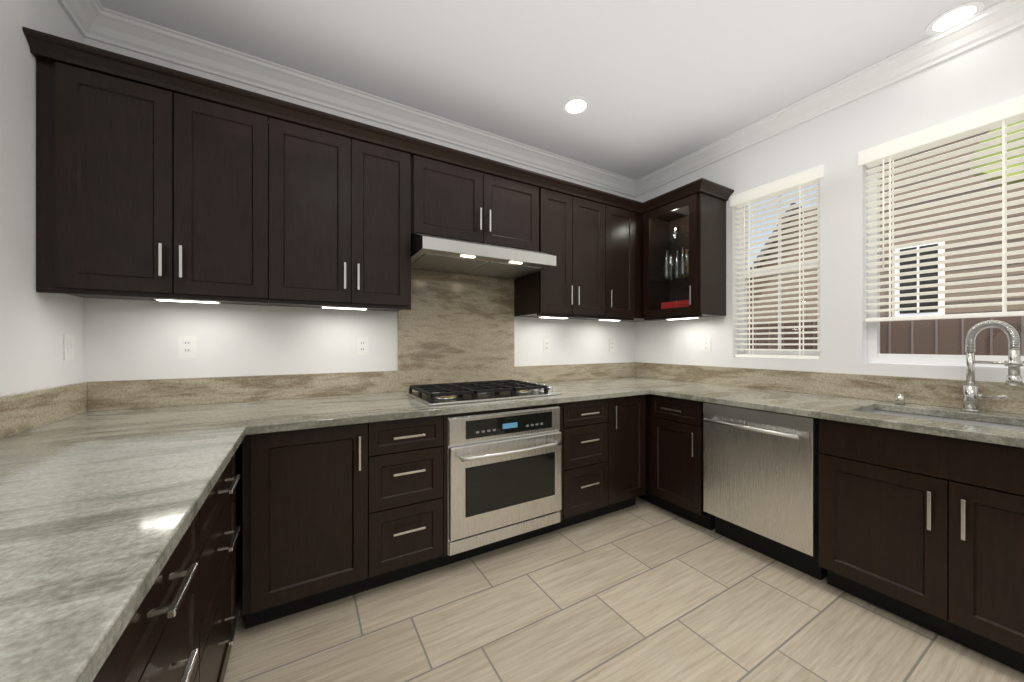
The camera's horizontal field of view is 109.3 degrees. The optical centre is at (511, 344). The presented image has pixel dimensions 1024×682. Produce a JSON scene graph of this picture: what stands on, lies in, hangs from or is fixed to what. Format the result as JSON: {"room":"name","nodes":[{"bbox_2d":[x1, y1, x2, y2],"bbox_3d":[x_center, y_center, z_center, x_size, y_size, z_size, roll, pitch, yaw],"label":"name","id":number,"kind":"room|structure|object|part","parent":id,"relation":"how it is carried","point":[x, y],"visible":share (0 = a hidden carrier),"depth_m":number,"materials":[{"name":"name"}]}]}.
{"room":"kitchen","nodes":[
{"label":"kitchen","id":0,"kind":"room"},
{"bbox_2d":[0,0,82,395],"bbox_3d":[-0.923,-0.200,-0.462,0.150,2.920,5.200,0,0,-30],"label":"wall","id":1,"kind":"structure","parent":0,"point":[35,326],"depth_m":1.44,"materials":[{"name":"white paint"}]},
{"bbox_2d":[63,334,73,359],"bbox_3d":[-2.082,0.015,1.709,0.012,0.120,0.074,0,0,-30],"label":"light switch","id":2,"kind":"object","parent":1,"relation":"attached to","point":[68,346],"visible":1,"depth_m":1.70,"materials":[{"name":"white plastic"}]},
{"bbox_2d":[57,0,108,42],"bbox_3d":[-0.812,-1.602,-0.398,0.105,0.115,5.198,0,0,-30],"label":"crown molding","id":3,"kind":"structure","parent":1,"relation":"attached to","point":[95,20],"depth_m":1.78,"materials":[{"name":"white wood"}]},
{"bbox_2d":[83,37,634,381],"bbox_3d":[-0.468,-0.200,2.889,4.290,2.920,0.150,0,0,-30],"label":"wall","id":4,"kind":"structure","parent":0,"point":[130,339],"depth_m":2.21,"materials":[{"name":"white paint"}]},
{"bbox_2d":[36,59,272,305],"bbox_3d":[-1.699,-0.698,1.836,0.799,0.965,0.439,0,0,-30],"label":"upper cabinet","id":5,"kind":"object","parent":4,"relation":"attached to","point":[146,193],"visible":0.98,"depth_m":1.66,"materials":[{"name":"brown wood"}]},
{"bbox_2d":[178,336,195,357],"bbox_3d":[-1.809,0.015,2.023,0.074,0.120,0.008,0,0,-30],"label":"electrical outlet","id":6,"kind":"object","parent":4,"relation":"attached to","point":[186,346],"visible":1,"depth_m":2.02,"materials":[{"name":"white plastic"}]},
{"bbox_2d":[269,117,410,310],"bbox_3d":[-1.030,-0.698,2.222,0.740,0.965,0.439,0,0,-30],"label":"upper cabinet","id":7,"kind":"object","parent":4,"relation":"attached to","point":[339,222],"visible":1,"depth_m":2.05,"materials":[{"name":"brown wood"}]},
{"bbox_2d":[356,337,367,354],"bbox_3d":[-1.021,0.015,2.478,0.074,0.120,0.008,0,0,-30],"label":"electrical outlet","id":8,"kind":"object","parent":4,"relation":"attached to","point":[361,345],"visible":1,"depth_m":2.47,"materials":[{"name":"white plastic"}]},
{"bbox_2d":[101,9,636,195],"bbox_3d":[-0.404,-1.602,2.779,3.750,0.115,0.105,0,0,-30],"label":"crown molding","id":9,"kind":"structure","parent":4,"relation":"attached to","point":[127,32],"depth_m":2.33,"materials":[{"name":"white wood"}]},
{"bbox_2d":[411,155,538,251],"bbox_3d":[-0.294,-0.937,2.647,0.954,0.486,0.439,0,0,-30],"label":"upper cabinet","id":10,"kind":"object","parent":4,"relation":"attached to","point":[453,202],"visible":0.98,"depth_m":2.46,"materials":[{"name":"brown wood"}]},
{"bbox_2d":[411,233,555,278],"bbox_3d":[-0.251,-0.618,2.573,0.948,0.149,0.606,0,0,-30],"label":"range hood","id":11,"kind":"object","parent":10,"relation":"attached to","point":[437,253],"visible":0.94,"depth_m":2.40,"materials":[{"name":"silver metal"}]},
{"bbox_2d":[543,339,549,352],"bbox_3d":[0.312,0.015,3.248,0.074,0.120,0.008,0,0,-30],"label":"electrical outlet","id":12,"kind":"object","parent":4,"relation":"attached to","point":[546,345],"visible":1,"depth_m":3.24,"materials":[{"name":"white plastic"}]},
{"bbox_2d":[514,188,604,318],"bbox_3d":[0.410,-0.698,3.054,0.666,0.965,0.439,0,0,-30],"label":"upper cabinet","id":13,"kind":"object","parent":4,"relation":"attached to","point":[570,284],"visible":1,"depth_m":2.89,"materials":[{"name":"brown wood"}]},
{"bbox_2d":[609,340,614,351],"bbox_3d":[1.005,0.015,3.648,0.074,0.120,0.008,0,0,-30],"label":"electrical outlet","id":14,"kind":"object","parent":4,"relation":"attached to","point":[611,345],"visible":1,"depth_m":3.64,"materials":[{"name":"white plastic"}]},
{"bbox_2d":[580,205,664,321],"bbox_3d":[1.054,-0.698,3.425,0.814,0.965,0.439,0,0,-30],"label":"upper cabinet","id":15,"kind":"object","parent":4,"relation":"attached to","point":[623,265],"visible":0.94,"depth_m":3.19,"materials":[{"name":"brown wood"}]},
{"bbox_2d":[99,0,1002,179],"bbox_3d":[0.870,-1.710,0.573,4.290,0.100,5.500,0,0,-30],"label":"ceiling","id":16,"kind":"structure","parent":0,"point":[658,84],"depth_m":2.07,"materials":[{"name":"white paint"}]},
{"bbox_2d":[562,97,589,114],"bbox_3d":[0.447,-1.657,2.531,0.190,0.006,0.190,0,0,-30],"label":"recessed light","id":17,"kind":"object","parent":16,"relation":"in","point":[576,106],"visible":1,"depth_m":2.53,"materials":[{"name":"white plastic"}]},
{"bbox_2d":[926,1,983,34],"bbox_3d":[2.251,-1.657,1.849,0.190,0.006,0.190,0,0,-30],"label":"recessed light","id":18,"kind":"object","parent":16,"relation":"in","point":[950,18],"visible":0.94,"depth_m":1.83,"materials":[{"name":"white plastic"}]},
{"bbox_2d":[223,497,1023,681],"bbox_3d":[0.870,1.310,0.573,4.290,0.100,5.500,0,0,-30],"label":"floor","id":19,"kind":"structure","parent":0,"point":[641,590],"depth_m":1.62,"materials":[{"name":"tile"}]},
{"bbox_2d":[93,511,198,681],"bbox_3d":[-0.950,0.819,0.503,0.764,0.882,0.597,0,0,-30],"label":"base cabinet","id":20,"kind":"object","parent":19,"relation":"on","point":[158,640],"visible":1,"depth_m":0.70,"materials":[{"name":"brown wood"}]},
{"bbox_2d":[198,442,241,681],"bbox_3d":[-1.265,0.819,1.008,0.724,0.882,0.585,0,0,-30],"label":"base cabinet","id":21,"kind":"object","parent":19,"relation":"on","point":[220,546],"visible":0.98,"depth_m":1.09,"materials":[{"name":"brown wood"}]},
{"bbox_2d":[0,385,251,681],"bbox_3d":[-0.793,0.283,0.219,0.753,0.186,2.490,0,0,-30],"label":"countertop","id":22,"kind":"structure","parent":21,"relation":"on","point":[106,487],"depth_m":0.77,"materials":[{"name":"stone"}]},
{"bbox_2d":[0,269,678,434],"bbox_3d":[-0.222,-0.085,2.464,3.986,0.922,0.828,0,0,-30],"label":"countertop","id":23,"kind":"structure","parent":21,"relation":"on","point":[457,328],"depth_m":2.64,"materials":[{"name":"stone"}]},
{"bbox_2d":[406,380,562,405],"bbox_3d":[-0.188,0.306,2.439,0.915,0.067,0.530,0,0,-30],"label":"cooktop","id":24,"kind":"object","parent":23,"relation":"in","point":[448,393],"visible":1,"depth_m":2.29,"materials":[{"name":"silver metal"}]},
{"bbox_2d":[242,423,367,628],"bbox_3d":[-1.098,0.819,1.958,0.494,0.882,0.829,0,0,-30],"label":"base cabinet","id":25,"kind":"object","parent":19,"relation":"on","point":[304,519],"visible":0.94,"depth_m":1.63,"materials":[{"name":"brown wood"}]},
{"bbox_2d":[365,415,442,590],"bbox_3d":[-0.718,0.819,2.177,0.377,0.882,0.829,0,0,-30],"label":"base cabinet","id":26,"kind":"object","parent":19,"relation":"on","point":[405,498],"visible":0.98,"depth_m":1.85,"materials":[{"name":"brown wood"}]},
{"bbox_2d":[437,403,562,567],"bbox_3d":[-0.188,0.819,2.445,0.803,0.882,0.894,0,0,-30],"label":"oven","id":27,"kind":"object","parent":19,"relation":"on","point":[445,559],"depth_m":2.10,"materials":[{"name":"silver metal"}]},
{"bbox_3d":[-0.149,0.771,2.372,0.754,0.742,0.728,0,0,-30],"label":"oven","id":28,"kind":"part","parent":27,"relation":"part of","materials":[{"name":"silver metal"}]},
{"bbox_2d":[553,399,607,530],"bbox_3d":[0.316,0.819,2.774,0.394,0.882,0.829,0,0,-30],"label":"base cabinet","id":29,"kind":"object","parent":19,"relation":"on","point":[585,460],"visible":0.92,"depth_m":2.45,"materials":[{"name":"brown wood"}]},
{"bbox_2d":[597,395,645,516],"bbox_3d":[0.661,0.819,2.974,0.397,0.882,0.829,0,0,-30],"label":"base cabinet","id":30,"kind":"object","parent":19,"relation":"on","point":[626,461],"visible":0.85,"depth_m":2.66,"materials":[{"name":"brown wood"}]},
{"bbox_2d":[652,365,1023,447],"bbox_3d":[1.996,0.283,1.829,0.778,0.186,2.490,0,0,-30],"label":"countertop","id":31,"kind":"structure","parent":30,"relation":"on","point":[841,397],"depth_m":2.08,"materials":[{"name":"stone"}]},
{"bbox_2d":[895,393,904,404],"bbox_3d":[2.196,0.310,2.054,0.040,0.060,0.040,0,0,-30],"label":"air gap","id":32,"kind":"object","parent":31,"relation":"on","point":[899,398],"visible":1,"depth_m":2.04,"materials":[{"name":"silver metal"}]},
{"bbox_2d":[867,410,1023,430],"bbox_3d":[2.100,0.492,1.652,0.424,0.230,0.784,0,0,-30],"label":"sink","id":33,"kind":"object","parent":31,"relation":"in","point":[994,425],"depth_m":1.84,"materials":[{"name":"silver metal"}]},
{"bbox_2d":[961,320,1023,411],"bbox_3d":[2.319,0.112,1.761,0.064,0.456,0.218,0,0,2],"label":"faucet","id":34,"kind":"object","parent":31,"relation":"on","point":[1014,363],"visible":1,"depth_m":1.77,"materials":[{"name":"silver metal"}]},
{"bbox_2d":[638,394,714,529],"bbox_3d":[1.257,0.819,3.099,0.789,0.882,1.205,0,0,-30],"label":"base cabinet","id":35,"kind":"object","parent":19,"relation":"on","point":[674,455],"visible":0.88,"depth_m":2.58,"materials":[{"name":"brown wood"}]},
{"bbox_2d":[703,402,826,579],"bbox_3d":[1.629,0.821,2.255,0.656,0.878,0.592,0,0,-30],"label":"dishwasher","id":36,"kind":"object","parent":19,"relation":"on","point":[761,481],"visible":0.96,"depth_m":2.07,"materials":[{"name":"grey metal"}]},
{"bbox_2d":[819,419,1023,672],"bbox_3d":[2.088,0.819,1.660,0.789,0.882,0.862,0,0,-30],"label":"base cabinet","id":37,"kind":"object","parent":19,"relation":"on","point":[926,531],"visible":0.92,"depth_m":1.53,"materials":[{"name":"brown wood"}]},
{"bbox_2d":[635,26,1023,382],"bbox_3d":[2.662,-0.200,1.608,0.150,2.920,5.200,0,0,-30],"label":"wall","id":38,"kind":"structure","parent":0,"point":[834,142],"depth_m":2.35,"materials":[{"name":"white paint"}]},
{"bbox_2d":[643,193,725,319],"bbox_3d":[1.457,-0.698,3.133,0.409,0.965,0.544,0,0,-30],"label":"upper cabinet","id":39,"kind":"object","parent":38,"relation":"attached to","point":[699,220],"visible":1,"depth_m":2.98,"materials":[{"name":"brown wood"}]},
{"bbox_2d":[23,27,733,214],"bbox_3d":[-0.089,-1.216,2.234,3.986,0.068,0.661,0,0,-30],"label":"crown molding","id":40,"kind":"structure","parent":39,"relation":"on","point":[47,47],"depth_m":1.94,"materials":[{"name":"brown wood"}]},
{"bbox_2d":[663,251,670,278],"bbox_3d":[1.386,-0.709,3.249,0.064,0.245,0.062,0,0,-30],"label":"glassware","id":41,"kind":"object","parent":39,"relation":"in","point":[666,271],"depth_m":3.24,"materials":[{"name":"clear glass"}]},
{"bbox_2d":[667,254,674,280],"bbox_3d":[1.461,-0.709,3.339,0.064,0.245,0.062,0,0,-30],"label":"glassware","id":42,"kind":"object","parent":39,"relation":"in","point":[668,279],"depth_m":3.33,"materials":[{"name":"clear glass"}]},
{"bbox_2d":[667,257,674,276],"bbox_3d":[1.382,-0.666,3.155,0.064,0.160,0.062,0,0,-30],"label":"glassware","id":43,"kind":"object","parent":39,"relation":"in","point":[668,262],"depth_m":3.14,"materials":[{"name":"clear glass"}]},
{"bbox_2d":[661,300,688,308],"bbox_3d":[1.492,-0.309,3.137,0.208,0.114,0.320,0,0,-30],"label":"stacked containers","id":44,"kind":"object","parent":39,"relation":"in","point":[672,305],"depth_m":3.10,"materials":[{"name":"red"}]},
{"bbox_2d":[671,227,679,239],"bbox_3d":[1.418,-0.957,3.152,0.068,0.100,0.066,0,0,-30],"label":"glassware","id":45,"kind":"object","parent":39,"relation":"in","point":[673,234],"depth_m":3.14,"materials":[{"name":"clear glass"}]},
{"bbox_2d":[673,251,680,278],"bbox_3d":[1.484,-0.709,3.259,0.064,0.245,0.062,0,0,-30],"label":"glassware","id":46,"kind":"object","parent":39,"relation":"in","point":[677,267],"depth_m":3.25,"materials":[{"name":"clear glass"}]},
{"bbox_2d":[679,247,686,275],"bbox_3d":[1.466,-0.709,3.111,0.064,0.245,0.062,0,0,-30],"label":"glassware","id":47,"kind":"object","parent":39,"relation":"in","point":[681,269],"depth_m":3.10,"materials":[{"name":"clear glass"}]},
{"bbox_2d":[683,249,688,277],"bbox_3d":[1.541,-0.709,3.200,0.064,0.245,0.062,0,0,-30],"label":"glassware","id":48,"kind":"object","parent":39,"relation":"in","point":[687,250],"depth_m":3.18,"materials":[{"name":"brown"}]},
{"bbox_2d":[683,253,688,273],"bbox_3d":[1.454,-0.666,3.011,0.064,0.160,0.062,0,0,-30],"label":"glassware","id":49,"kind":"object","parent":39,"relation":"in","point":[686,260],"depth_m":3.00,"materials":[{"name":"clear glass"}]},
{"bbox_2d":[702,339,710,352],"bbox_3d":[1.683,0.015,3.144,0.008,0.120,0.074,0,0,-30],"label":"electrical outlet","id":50,"kind":"object","parent":38,"relation":"attached to","point":[706,345],"visible":1,"depth_m":3.14,"materials":[{"name":"white plastic"}]},
{"bbox_2d":[733,183,819,361],"bbox_3d":[2.000,-0.535,2.741,0.134,1.308,0.573,0,0,-30],"label":"window","id":51,"kind":"structure","parent":38,"relation":"in","point":[796,353],"depth_m":2.76,"materials":[{"name":"white plastic"}]},
{"bbox_2d":[730,165,823,358],"bbox_3d":[1.961,-0.550,2.718,0.094,1.310,0.615,0,0,-30],"label":"window blind","id":52,"kind":"object","parent":51,"relation":"attached to","point":[797,181],"visible":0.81,"depth_m":2.69,"materials":[{"name":"white plastic"}]},
{"bbox_2d":[632,0,1023,196],"bbox_3d":[2.551,-1.602,1.544,0.105,0.115,5.198,0,0,-30],"label":"crown molding","id":53,"kind":"structure","parent":38,"relation":"attached to","point":[1001,18],"depth_m":2.23,"materials":[{"name":"white wood"}]},
{"bbox_2d":[863,124,1023,370],"bbox_3d":[2.616,-0.530,1.673,0.134,1.318,1.458,0,0,-30],"label":"window","id":54,"kind":"structure","parent":38,"relation":"in","point":[876,356],"depth_m":2.17,"materials":[{"name":"white plastic"}]},
{"bbox_2d":[858,95,1023,321],"bbox_3d":[2.577,-0.672,1.651,0.094,1.065,1.500,0,0,-30],"label":"window blind","id":55,"kind":"object","parent":54,"relation":"attached to","point":[1003,115],"visible":0.9,"depth_m":1.98,"materials":[{"name":"white plastic"}]},
{"label":"outside","id":56,"kind":"structure","parent":0,"visible":0},
{"bbox_3d":[6.510,1.330,3.944,8.850,0.100,13.000,0,0,-30],"label":"yard","id":57,"kind":"structure","parent":56,"visible":0},
{"bbox_2d":[748,316,1023,355],"bbox_3d":[4.233,0.500,2.630,0.107,1.520,9.000,0,0,-30],"label":"fence","id":58,"kind":"object","parent":57,"relation":"on","point":[915,345],"depth_m":3.30,"materials":[{"name":"brown wood"}]},
{"bbox_2d":[748,131,1023,321],"bbox_3d":[7.975,-1.440,3.607,4.250,5.400,8.950,0,0,-30],"label":"house","id":59,"kind":"structure","parent":57,"relation":"on","point":[966,310],"depth_m":4.52,"materials":[{"name":"brown"}]},
{"bbox_2d":[969,120,1023,185],"bbox_3d":[4.903,-0.881,2.636,1.170,4.281,1.986,0,0,-30],"label":"tree","id":60,"kind":"object","parent":57,"relation":"on","point":[998,161],"depth_m":3.18,"materials":[{"name":"green plant"}]}
]}

